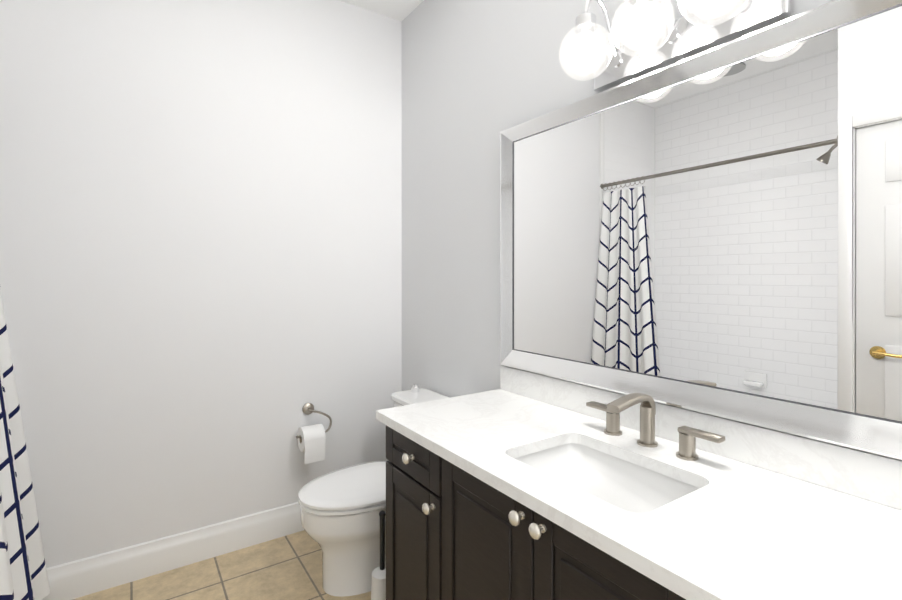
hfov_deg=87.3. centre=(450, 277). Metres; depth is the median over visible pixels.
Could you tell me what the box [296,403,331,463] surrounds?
toilet paper holder
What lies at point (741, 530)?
countertop
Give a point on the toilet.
(342, 508)
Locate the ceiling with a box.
[340,0,423,21]
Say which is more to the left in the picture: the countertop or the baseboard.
the baseboard
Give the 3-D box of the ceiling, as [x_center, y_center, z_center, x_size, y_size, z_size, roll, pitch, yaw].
[-0.377,-1.496,0.623,2.690,0.060,3.550,0,0,-34]
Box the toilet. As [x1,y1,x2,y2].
[298,384,448,596]
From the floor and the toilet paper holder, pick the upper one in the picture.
the toilet paper holder
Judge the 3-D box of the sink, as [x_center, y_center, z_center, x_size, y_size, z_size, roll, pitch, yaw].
[0.364,0.550,1.164,0.302,0.143,0.428,0,0,-34]
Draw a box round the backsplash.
[500,365,901,508]
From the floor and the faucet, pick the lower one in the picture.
the floor
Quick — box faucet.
[584,392,727,460]
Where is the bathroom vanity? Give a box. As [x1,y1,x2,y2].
[376,417,699,599]
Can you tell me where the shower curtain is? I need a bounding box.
[0,289,49,599]
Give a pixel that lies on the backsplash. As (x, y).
(870, 476)
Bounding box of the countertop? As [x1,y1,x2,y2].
[376,389,901,599]
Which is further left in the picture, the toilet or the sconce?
the toilet
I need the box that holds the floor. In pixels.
[72,530,370,599]
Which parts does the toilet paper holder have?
arm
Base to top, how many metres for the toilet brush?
0.378 m
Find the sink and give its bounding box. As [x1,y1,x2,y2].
[520,437,691,508]
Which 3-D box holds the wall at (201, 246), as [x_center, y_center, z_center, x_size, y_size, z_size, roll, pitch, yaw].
[-1.016,-0.099,2.276,1.900,2.740,0.100,0,0,-34]
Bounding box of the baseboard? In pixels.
[41,502,303,599]
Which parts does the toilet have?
seat, bowl, tank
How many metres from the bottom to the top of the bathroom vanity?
0.783 m
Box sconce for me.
[559,0,790,90]
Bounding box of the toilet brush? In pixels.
[371,510,385,599]
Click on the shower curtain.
(23, 573)
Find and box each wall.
[0,0,401,567]
[402,0,901,459]

